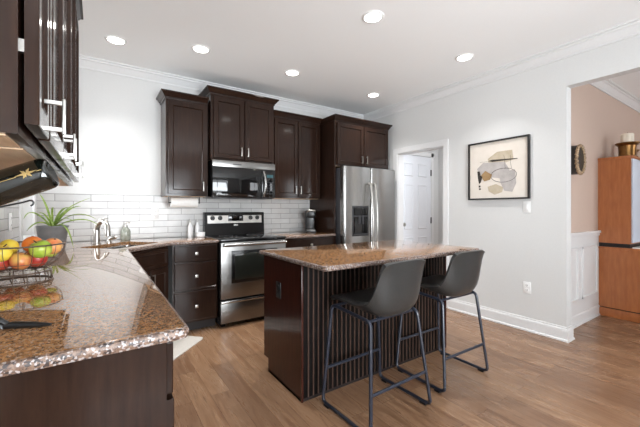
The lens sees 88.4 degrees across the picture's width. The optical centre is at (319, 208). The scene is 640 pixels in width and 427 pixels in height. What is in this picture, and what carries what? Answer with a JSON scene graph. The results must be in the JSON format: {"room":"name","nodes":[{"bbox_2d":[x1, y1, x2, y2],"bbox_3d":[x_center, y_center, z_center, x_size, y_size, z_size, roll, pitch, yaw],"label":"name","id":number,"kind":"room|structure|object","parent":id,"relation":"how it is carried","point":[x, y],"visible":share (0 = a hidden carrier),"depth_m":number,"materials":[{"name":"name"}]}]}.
{"room":"kitchen","nodes":[
{"label":"kitchen","id":0,"kind":"room"},
{"bbox_2d":[23,196,31,238],"bbox_3d":[-0.958,-0.136,0.468,0.100,2.740,6.250,0,0,-34],"label":"wall","id":1,"kind":"structure","parent":0,"point":[27,221],"depth_m":2.92,"materials":[{"name":"paint"}]},
{"bbox_2d":[0,200,18,241],"bbox_3d":[-1.556,0.084,1.449,0.010,0.469,2.284,0,0,-34],"label":"tiled wall","id":2,"kind":"structure","parent":1,"relation":"attached to","point":[5,234],"depth_m":2.13,"materials":[{"name":"white tile"}]},
{"bbox_2d":[9,213,11,230],"bbox_3d":[-2.012,0.084,2.140,0.010,0.116,0.072,0,0,-34],"label":"outlet","id":3,"kind":"object","parent":2,"relation":"attached to","point":[10,214],"visible":1,"depth_m":2.13,"materials":[{"name":"white plastic"}]},
{"bbox_2d":[19,195,36,251],"bbox_3d":[-2.440,-0.341,2.683,0.128,1.320,0.750,0,0,-34],"label":"window","id":4,"kind":"structure","parent":1,"relation":"in","point":[33,196],"depth_m":2.45,"materials":[{"name":"white paint"}]},
{"bbox_2d":[0,0,65,147],"bbox_3d":[-0.711,-0.663,0.572,0.422,1.057,0.225,0,0,-34],"label":"upper cabinet","id":5,"kind":"object","parent":1,"relation":"attached to","point":[24,24],"visible":1,"depth_m":0.62,"materials":[{"name":"brown wood"}]},
{"bbox_2d":[0,0,76,175],"bbox_3d":[-0.988,-0.663,0.980,0.422,1.057,0.757,0,0,-34],"label":"upper cabinet","id":6,"kind":"object","parent":1,"relation":"attached to","point":[56,150],"visible":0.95,"depth_m":1.02,"materials":[{"name":"brown wood"}]},
{"bbox_2d":[58,0,83,185],"bbox_3d":[-1.419,-0.663,1.615,0.422,1.057,0.774,0,0,-34],"label":"upper cabinet","id":7,"kind":"object","parent":1,"relation":"attached to","point":[67,178],"visible":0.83,"depth_m":1.65,"materials":[{"name":"brown wood"}]},
{"bbox_2d":[42,68,327,241],"bbox_3d":[-1.001,-0.136,4.275,4.300,2.740,0.100,0,0,-34],"label":"wall","id":8,"kind":"structure","parent":0,"point":[120,116],"depth_m":3.47,"materials":[{"name":"paint"}]},
{"bbox_2d":[36,193,309,241],"bbox_3d":[-1.405,0.084,3.935,3.050,0.469,0.010,0,0,-34],"label":"tiled wall","id":9,"kind":"structure","parent":8,"relation":"attached to","point":[280,215],"depth_m":3.62,"materials":[{"name":"white tile"}]},
{"bbox_2d":[152,208,158,218],"bbox_3d":[-1.823,0.049,3.639,0.072,0.116,0.010,0,0,-34],"label":"outlet","id":10,"kind":"object","parent":9,"relation":"attached to","point":[155,211],"visible":1,"depth_m":3.64,"materials":[{"name":"white plastic"}]},
{"bbox_2d":[156,88,208,197],"bbox_3d":[-1.524,-0.683,3.642,0.480,1.097,0.359,0,0,-34],"label":"upper cabinet","id":11,"kind":"object","parent":8,"relation":"attached to","point":[184,116],"visible":0.99,"depth_m":3.53,"materials":[{"name":"brown wood"}]},
{"bbox_2d":[168,196,199,206],"bbox_3d":[-1.504,-0.078,3.644,0.330,0.118,0.104,0,0,-34],"label":"paper towel holder","id":12,"kind":"object","parent":11,"relation":"attached to","point":[174,202],"visible":0.97,"depth_m":3.60,"materials":[{"name":"white paper"}]},
{"bbox_2d":[199,85,278,163],"bbox_3d":[-0.978,-0.948,3.982,0.870,0.799,0.409,0,0,-34],"label":"upper cabinet","id":13,"kind":"object","parent":8,"relation":"attached to","point":[240,124],"visible":0.91,"depth_m":3.81,"materials":[{"name":"brown wood"}]},
{"bbox_2d":[203,159,274,199],"bbox_3d":[-0.961,-0.334,3.957,0.758,0.424,0.467,0,0,-34],"label":"microwave","id":14,"kind":"object","parent":13,"relation":"attached to","point":[226,179],"visible":0.98,"depth_m":3.78,"materials":[{"name":"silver metal"}]},
{"bbox_2d":[274,110,321,199],"bbox_3d":[-0.370,-0.683,4.424,0.721,1.097,0.359,0,0,-34],"label":"upper cabinet","id":15,"kind":"object","parent":8,"relation":"attached to","point":[296,136],"visible":0.92,"depth_m":4.29,"materials":[{"name":"brown wood"}]},
{"bbox_2d":[78,0,639,114],"bbox_3d":[2.262,-1.531,2.651,7.880,0.050,6.450,0,0,-34],"label":"ceiling","id":16,"kind":"structure","parent":0,"point":[341,58],"depth_m":2.87,"materials":[{"name":"paint"}]},
{"bbox_2d":[104,35,126,44],"bbox_3d":[-1.818,-1.502,2.932,0.176,0.009,0.176,0,0,-34],"label":"recessed light","id":17,"kind":"object","parent":16,"relation":"in","point":[113,39],"visible":1,"depth_m":2.92,"materials":[{"name":"white plastic"}]},
{"bbox_2d":[107,37,123,43],"bbox_3d":[-1.818,-1.503,2.932,0.132,0.006,0.132,0,0,-34],"label":"diffuser","id":18,"kind":"object","parent":17,"relation":"attached to","point":[114,40],"depth_m":2.93,"materials":[{"name":"white plastic"}]},
{"bbox_2d":[191,44,210,53],"bbox_3d":[-1.119,-1.502,3.095,0.176,0.009,0.176,0,0,-34],"label":"recessed light","id":19,"kind":"object","parent":16,"relation":"in","point":[198,48],"visible":1,"depth_m":3.08,"materials":[{"name":"white plastic"}]},
{"bbox_2d":[194,46,207,52],"bbox_3d":[-1.119,-1.503,3.095,0.132,0.006,0.132,0,0,-34],"label":"diffuser","id":20,"kind":"object","parent":19,"relation":"attached to","point":[199,49],"depth_m":3.09,"materials":[{"name":"white plastic"}]},
{"bbox_2d":[284,69,299,75],"bbox_3d":[-0.307,-1.502,3.634,0.176,0.009,0.176,0,0,-34],"label":"recessed light","id":21,"kind":"object","parent":16,"relation":"in","point":[291,72],"visible":1,"depth_m":3.62,"materials":[{"name":"white plastic"}]},
{"bbox_2d":[286,71,297,74],"bbox_3d":[-0.307,-1.503,3.634,0.132,0.006,0.132,0,0,-34],"label":"diffuser","id":22,"kind":"object","parent":21,"relation":"attached to","point":[287,72],"depth_m":3.63,"materials":[{"name":"white plastic"}]},
{"bbox_2d":[362,10,384,22],"bbox_3d":[0.416,-1.502,2.577,0.176,0.009,0.176,0,0,-34],"label":"recessed light","id":23,"kind":"object","parent":16,"relation":"in","point":[372,16],"visible":1,"depth_m":2.56,"materials":[{"name":"white plastic"}]},
{"bbox_2d":[365,13,380,21],"bbox_3d":[0.416,-1.503,2.577,0.132,0.006,0.132,0,0,-34],"label":"diffuser","id":24,"kind":"object","parent":23,"relation":"attached to","point":[369,17],"depth_m":2.58,"materials":[{"name":"white plastic"}]},
{"bbox_2d":[367,93,379,97],"bbox_3d":[0.704,-1.502,4.343,0.176,0.009,0.176,0,0,-34],"label":"recessed light","id":25,"kind":"object","parent":16,"relation":"in","point":[372,95],"visible":1,"depth_m":4.34,"materials":[{"name":"white plastic"}]},
{"bbox_2d":[455,53,473,61],"bbox_3d":[1.434,-1.502,3.267,0.176,0.009,0.176,0,0,-34],"label":"recessed light","id":26,"kind":"object","parent":16,"relation":"in","point":[466,56],"visible":1,"depth_m":3.26,"materials":[{"name":"white plastic"}]},
{"bbox_2d":[457,55,471,60],"bbox_3d":[1.434,-1.503,3.267,0.132,0.006,0.132,0,0,-34],"label":"diffuser","id":27,"kind":"object","parent":26,"relation":"attached to","point":[460,57],"depth_m":3.26,"materials":[{"name":"white plastic"}]},
{"bbox_2d":[172,308,639,426],"bbox_3d":[2.262,1.259,2.651,7.880,0.050,6.450,0,0,-34],"label":"floor","id":28,"kind":"structure","parent":0,"point":[531,379],"depth_m":2.31,"materials":[{"name":"brown wood"}]},
{"bbox_2d":[0,341,173,426],"bbox_3d":[-0.822,0.792,0.971,0.679,0.884,0.600,0,0,-34],"label":"base cabinet","id":29,"kind":"object","parent":28,"relation":"on","point":[130,388],"visible":0.66,"depth_m":0.80,"materials":[{"name":"brown wood"}]},
{"bbox_2d":[0,236,218,376],"bbox_3d":[-1.159,0.334,2.213,1.522,0.030,3.112,0,0,-34],"label":"countertop","id":30,"kind":"structure","parent":29,"relation":"on","point":[98,302],"depth_m":1.05,"materials":[{"name":"brown stone"}]},
{"bbox_2d":[0,200,51,329],"bbox_3d":[-0.834,0.148,0.819,0.215,0.343,0.222,0,0,6],"label":"stand","id":31,"kind":"object","parent":30,"relation":"on","point":[4,324],"visible":1,"depth_m":0.87,"materials":[{"name":"black metal"}]},
{"bbox_2d":[0,159,58,205],"bbox_3d":[-0.831,-0.037,0.787,0.330,0.183,0.081,0,0,-24],"label":"wine bottle","id":32,"kind":"object","parent":31,"relation":"on","point":[33,177],"visible":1,"depth_m":0.80,"materials":[{"name":"glass"}]},
{"bbox_2d":[0,241,65,287],"bbox_3d":[-1.319,0.236,1.438,0.330,0.166,0.330,0,0,-34],"label":"fruit bowl","id":33,"kind":"object","parent":30,"relation":"on","point":[12,276],"visible":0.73,"depth_m":1.42,"materials":[{"name":"brown metal"}]},
{"bbox_2d":[0,259,9,269],"bbox_3d":[-1.336,0.214,1.371,0.078,0.078,0.078,0,0,35],"label":"apple","id":34,"kind":"object","parent":33,"relation":"in","point":[6,263],"visible":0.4,"depth_m":1.36,"materials":[{"name":"red food"}]},
{"bbox_2d":[0,244,12,261],"bbox_3d":[-1.288,0.177,1.328,0.070,0.072,0.071,0,0,-9],"label":"apple","id":35,"kind":"object","parent":33,"relation":"in","point":[7,253],"visible":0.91,"depth_m":1.32,"materials":[{"name":"yellow food"}]},
{"bbox_2d":[0,239,19,253],"bbox_3d":[-1.349,0.165,1.427,0.071,0.068,0.071,0,0,9],"label":"lemon","id":36,"kind":"object","parent":33,"relation":"in","point":[11,243],"visible":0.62,"depth_m":1.42,"materials":[{"name":"yellow food"}]},
{"bbox_2d":[9,251,32,269],"bbox_3d":[-1.258,0.218,1.384,0.074,0.076,0.075,0,0,-32],"label":"apple","id":37,"kind":"object","parent":33,"relation":"in","point":[18,259],"visible":0.98,"depth_m":1.36,"materials":[{"name":"orange food"}]},
{"bbox_2d":[0,244,64,272],"bbox_3d":[-1.319,0.211,1.438,0.326,0.110,0.323,0,0,-34],"label":"basket","id":38,"kind":"object","parent":33,"relation":"on","point":[44,266],"depth_m":1.42,"materials":[{"name":"brown metal"}]},
{"bbox_2d":[29,253,47,266],"bbox_3d":[-1.255,0.219,1.460,0.073,0.078,0.072,0,0,-12],"label":"apple","id":39,"kind":"object","parent":33,"relation":"in","point":[37,261],"visible":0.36,"depth_m":1.44,"materials":[{"name":"red food"}]},
{"bbox_2d":[21,236,41,251],"bbox_3d":[-1.292,0.158,1.480,0.076,0.075,0.076,0,0,32],"label":"orange","id":40,"kind":"object","parent":39,"relation":"on","point":[28,241],"visible":0.54,"depth_m":1.45,"materials":[{"name":"orange food"}]},
{"bbox_2d":[28,240,51,257],"bbox_3d":[-1.205,0.172,1.419,0.079,0.079,0.078,0,0,32],"label":"apple","id":41,"kind":"object","parent":33,"relation":"in","point":[38,252],"visible":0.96,"depth_m":1.40,"materials":[{"name":"green food"}]},
{"bbox_2d":[46,238,62,253],"bbox_3d":[-1.216,0.168,1.498,0.074,0.073,0.075,0,0,5],"label":"peach","id":42,"kind":"object","parent":33,"relation":"in","point":[51,240],"visible":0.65,"depth_m":1.48,"materials":[{"name":"orange food"}]},
{"bbox_2d":[24,195,97,249],"bbox_3d":[-2.006,0.099,2.545,0.540,0.440,0.218,0,0,2],"label":"spider plant","id":43,"kind":"object","parent":30,"relation":"on","point":[51,230],"visible":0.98,"depth_m":2.54,"materials":[{"name":"green plant"}]},
{"bbox_2d":[92,217,110,244],"bbox_3d":[-1.954,0.196,2.955,0.214,0.246,0.071,0,0,21],"label":"faucet","id":44,"kind":"object","parent":30,"relation":"on","point":[96,231],"visible":0.97,"depth_m":2.95,"materials":[{"name":"silver metal"}]},
{"bbox_2d":[105,236,116,242],"bbox_3d":[-1.973,0.285,3.110,0.098,0.069,0.052,0,0,-11],"label":"sprayer","id":45,"kind":"object","parent":30,"relation":"on","point":[109,239],"visible":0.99,"depth_m":3.10,"materials":[{"name":"silver metal"}]},
{"bbox_2d":[101,245,138,248],"bbox_3d":[-1.763,0.442,2.931,0.400,0.184,0.570,0,0,11],"label":"sink","id":46,"kind":"object","parent":30,"relation":"in","point":[120,246],"visible":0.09,"depth_m":3.13,"materials":[{"name":"silver metal"}]},
{"bbox_2d":[120,222,130,239],"bbox_3d":[-2.013,0.226,3.407,0.092,0.186,0.092,0,0,-34],"label":"soap dispenser","id":47,"kind":"object","parent":30,"relation":"on","point":[125,233],"visible":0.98,"depth_m":3.38,"materials":[{"name":"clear glass"}]},
{"bbox_2d":[188,219,192,236],"bbox_3d":[-1.486,0.216,3.770,0.056,0.207,0.056,0,0,-34],"label":"bottle","id":48,"kind":"object","parent":30,"relation":"on","point":[190,227],"visible":0.98,"depth_m":3.75,"materials":[{"name":"white ceramic"}]},
{"bbox_2d":[195,219,199,236],"bbox_3d":[-1.426,0.216,3.824,0.056,0.207,0.056,0,0,-34],"label":"bottle","id":49,"kind":"object","parent":30,"relation":"on","point":[197,227],"visible":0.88,"depth_m":3.80,"materials":[{"name":"white ceramic"}]},
{"bbox_2d":[196,232,204,236],"bbox_3d":[-1.359,0.291,3.748,0.096,0.055,0.096,0,0,-34],"label":"crock","id":50,"kind":"object","parent":30,"relation":"on","point":[198,234],"visible":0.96,"depth_m":3.71,"materials":[{"name":"white ceramic"}]},
{"bbox_2d":[131,246,167,299],"bbox_3d":[-1.725,0.792,2.934,0.529,0.884,0.545,0,0,11],"label":"base cabinet","id":51,"kind":"object","parent":28,"relation":"on","point":[154,261],"visible":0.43,"depth_m":2.98,"materials":[{"name":"brown wood"}]},
{"bbox_2d":[173,336,202,359],"bbox_3d":[-1.339,1.228,2.813,0.340,0.012,0.740,0,0,11],"label":"floor mat","id":52,"kind":"object","parent":28,"relation":"on","point":[180,346],"visible":0.28,"depth_m":2.97,"materials":[{"name":"beige fabric"}]},
{"bbox_2d":[168,243,216,329],"bbox_3d":[-1.407,0.792,3.539,0.434,0.884,0.653,0,0,-34],"label":"base cabinet","id":53,"kind":"object","parent":28,"relation":"on","point":[192,268],"visible":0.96,"depth_m":3.30,"materials":[{"name":"brown wood"}]},
{"bbox_2d":[203,212,286,326],"bbox_3d":[-0.876,0.636,3.833,0.758,1.195,0.745,0,0,-34],"label":"range","id":54,"kind":"object","parent":28,"relation":"on","point":[241,236],"visible":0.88,"depth_m":3.55,"materials":[{"name":"silver metal"}]},
{"bbox_2d":[205,233,285,241],"bbox_3d":[-0.870,0.325,3.823,0.758,0.025,0.605,0,0,-34],"label":"cooktop","id":55,"kind":"object","parent":54,"relation":"in","point":[222,237],"depth_m":3.74,"materials":[{"name":"black glass"}]},
{"bbox_2d":[286,236,333,247],"bbox_3d":[-0.279,0.792,4.303,0.742,0.884,0.654,0,0,-34],"label":"base cabinet","id":56,"kind":"object","parent":28,"relation":"on","point":[328,240],"visible":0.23,"depth_m":4.05,"materials":[{"name":"brown wood"}]},
{"bbox_2d":[267,231,335,238],"bbox_3d":[-0.281,0.334,4.302,0.748,0.030,0.638,0,0,-34],"label":"countertop","id":57,"kind":"structure","parent":56,"relation":"on","point":[301,234],"depth_m":4.12,"materials":[{"name":"brown stone"}]},
{"bbox_2d":[305,209,315,232],"bbox_3d":[-0.132,0.163,4.524,0.124,0.313,0.308,0,0,-8],"label":"coffee maker","id":58,"kind":"object","parent":57,"relation":"on","point":[310,215],"visible":0.99,"depth_m":4.52,"materials":[{"name":"black plastic"}]},
{"bbox_2d":[310,114,391,243],"bbox_3d":[0.444,0.004,4.794,1.040,2.461,0.659,0,0,-34],"label":"tall cabinet","id":59,"kind":"object","parent":28,"relation":"on","point":[344,140],"visible":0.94,"depth_m":4.47,"materials":[{"name":"brown wood"}]},
{"bbox_2d":[264,255,445,402],"bbox_3d":[0.339,0.792,2.755,1.503,0.884,0.592,0,0,-34],"label":"kitchen island","id":60,"kind":"object","parent":28,"relation":"on","point":[296,324],"visible":0.52,"depth_m":2.31,"materials":[{"name":"red wood"}]},
{"bbox_2d":[276,281,280,298],"bbox_3d":[-0.299,0.579,2.353,0.010,0.116,0.072,0,0,-34],"label":"outlet","id":61,"kind":"object","parent":60,"relation":"attached to","point":[278,284],"visible":1,"depth_m":2.34,"materials":[{"name":"black plastic"}]},
{"bbox_2d":[259,240,478,271],"bbox_3d":[0.414,0.334,2.621,1.553,0.030,0.906,0,0,-34],"label":"island countertop","id":62,"kind":"structure","parent":60,"relation":"on","point":[325,258],"depth_m":2.38,"materials":[{"name":"brown stone"}]},
{"bbox_2d":[336,165,394,243],"bbox_3d":[0.524,0.338,4.689,0.930,1.793,0.796,0,0,-34],"label":"refrigerator","id":63,"kind":"object","parent":28,"relation":"on","point":[365,196],"visible":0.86,"depth_m":4.35,"materials":[{"name":"grey metal"}]},
{"bbox_2d":[322,258,431,426],"bbox_3d":[0.355,0.764,2.061,0.540,0.940,0.489,0,0,-36],"label":"bar stool","id":64,"kind":"object","parent":28,"relation":"on","point":[396,291],"visible":1,"depth_m":1.89,"materials":[{"name":"grey plastic"}]},
{"bbox_2d":[395,250,488,392],"bbox_3d":[0.925,0.764,2.494,0.540,0.940,0.489,0,0,-34],"label":"bar stool","id":65,"kind":"object","parent":28,"relation":"on","point":[461,278],"visible":0.79,"depth_m":2.31,"materials":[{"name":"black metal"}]},
{"bbox_2d":[598,155,639,322],"bbox_3d":[4.023,0.322,4.054,1.524,1.825,0.526,0,0,-34],"label":"china hutch","id":66,"kind":"object","parent":28,"relation":"on","point":[619,176],"visible":0.88,"depth_m":3.70,"materials":[{"name":"brown wood"}]},
{"bbox_2d":[614,133,639,156],"bbox_3d":[3.598,-0.746,3.852,0.224,0.309,0.224,0,0,-34],"label":"candle holder","id":67,"kind":"object","parent":66,"relation":"on","point":[627,145],"visible":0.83,"depth_m":3.80,"materials":[{"name":"gold metal"}]},
{"bbox_2d":[620,133,633,142],"bbox_3d":[3.598,-0.816,3.852,0.119,0.128,0.119,0,0,-34],"label":"candle","id":68,"kind":"object","parent":67,"relation":"on","point":[627,137],"depth_m":3.81,"materials":[{"name":"beige wax"}]},
{"bbox_2d":[614,141,639,156],"bbox_3d":[3.598,-0.681,3.852,0.224,0.180,0.224,0,0,-34],"label":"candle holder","id":69,"kind":"object","parent":66,"relation":"on","point":[625,148],"depth_m":3.79,"materials":[{"name":"gold metal"}]},
{"bbox_2d":[412,150,437,243],"bbox_3d":[1.576,-0.136,5.285,1.100,2.740,0.100,0,0,-34],"label":"wall","id":70,"kind":"structure","parent":0,"point":[435,152],"depth_m":5.45,"materials":[{"name":"paint"}]},
{"bbox_2d":[403,155,431,242],"bbox_3d":[1.510,0.196,5.141,0.760,2.053,0.103,0,0,-34],"label":"door","id":71,"kind":"structure","parent":70,"relation":"in","point":[417,172],"depth_m":5.18,"materials":[{"name":"white paint"}]},
{"bbox_2d":[438,149,442,243],"bbox_3d":[2.573,-0.136,4.706,0.100,2.740,1.977,0,0,-34],"label":"wall","id":72,"kind":"structure","parent":0,"point":[440,151],"depth_m":5.46,"materials":[{"name":"paint"}]},
{"bbox_2d":[372,34,639,326],"bbox_3d":[2.517,-0.136,2.823,0.105,2.740,6.250,0,0,-34],"label":"wall","id":73,"kind":"structure","parent":0,"point":[534,247],"depth_m":3.38,"materials":[{"name":"paint"}]},
{"bbox_2d":[79,17,639,120],"bbox_3d":[0.778,-1.456,1.645,4.095,0.100,6.250,0,0,-34],"label":"crown molding","id":74,"kind":"structure","parent":73,"relation":"attached to","point":[631,28],"depth_m":3.55,"materials":[{"name":"white paint"}]},
{"bbox_2d":[393,139,448,307],"bbox_3d":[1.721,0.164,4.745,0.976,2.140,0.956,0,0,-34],"label":"door frame","id":75,"kind":"structure","parent":73,"relation":"attached to","point":[398,154],"depth_m":4.75,"materials":[{"name":"white paint"}]},
{"bbox_2d":[468,134,530,199],"bbox_3d":[1.923,-0.427,3.574,0.034,0.647,0.656,0,0,-34],"label":"framed picture","id":76,"kind":"object","parent":73,"relation":"attached to","point":[499,168],"visible":1,"depth_m":3.54,"materials":[{"name":"paper"}]},
{"bbox_2d":[448,299,574,342],"bbox_3d":[1.997,1.167,3.591,0.153,0.135,1.258,0,0,-34],"label":"baseboard","id":77,"kind":"structure","parent":73,"relation":"attached to","point":[561,333],"depth_m":3.40,"materials":[{"name":"white paint"}]},
{"bbox_2d":[523,201,530,212],"bbox_3d":[2.099,-0.020,3.337,0.010,0.116,0.072,0,0,-34],"label":"light switch","id":78,"kind":"object","parent":73,"relation":"attached to","point":[526,204],"visible":1,"depth_m":3.33,"materials":[{"name":"white plastic"}]},
{"bbox_2d":[523,281,530,293],"bbox_3d":[2.099,0.797,3.337,0.010,0.116,0.072,0,0,-34],"label":"outlet","id":79,"kind":"object","parent":73,"relation":"attached to","point":[526,285],"visible":1,"depth_m":3.33,"materials":[{"name":"white plastic"}]},
{"bbox_2d":[571,84,639,232],"bbox_3d":[3.768,-0.136,4.261,3.580,2.740,0.100,0,0,-34],"label":"wall","id":80,"kind":"structure","parent":0,"point":[598,120],"depth_m":3.77,"materials":[{"name":"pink paint"}]},
{"bbox_2d":[571,144,586,174],"bbox_3d":[2.625,-0.501,3.363,0.242,0.316,0.099,0,0,-34],"label":"wall ornament","id":81,"kind":"object","parent":80,"relation":"attached to","point":[578,155],"visible":0.93,"depth_m":3.32,"materials":[{"name":"black paint"}]},
{"bbox_2d":[571,304,599,328],"bbox_3d":[3.770,1.167,4.187,3.460,0.135,0.024,0,0,-34],"label":"baseboard","id":82,"kind":"structure","parent":80,"relation":"attached to","point":[584,316],"depth_m":3.58,"materials":[{"name":"white paint"}]},
{"bbox_2d":[571,230,600,315],"bbox_3d":[2.795,0.676,3.523,1.140,0.855,0.030,0,0,-34],"label":"wainscot","id":83,"kind":"structure","parent":80,"relation":"attached to","point":[584,245],"depth_m":3.60,"materials":[{"name":"white paint"}]},
{"bbox_2d":[590,79,639,112],"bbox_3d":[4.754,-1.456,2.717,3.480,0.100,3.563,0,0,-34],"label":"crown molding","id":84,"kind":"structure","parent":80,"relation":"attached to","point":[607,86],"depth_m":4.14,"materials":[{"name":"white paint"}]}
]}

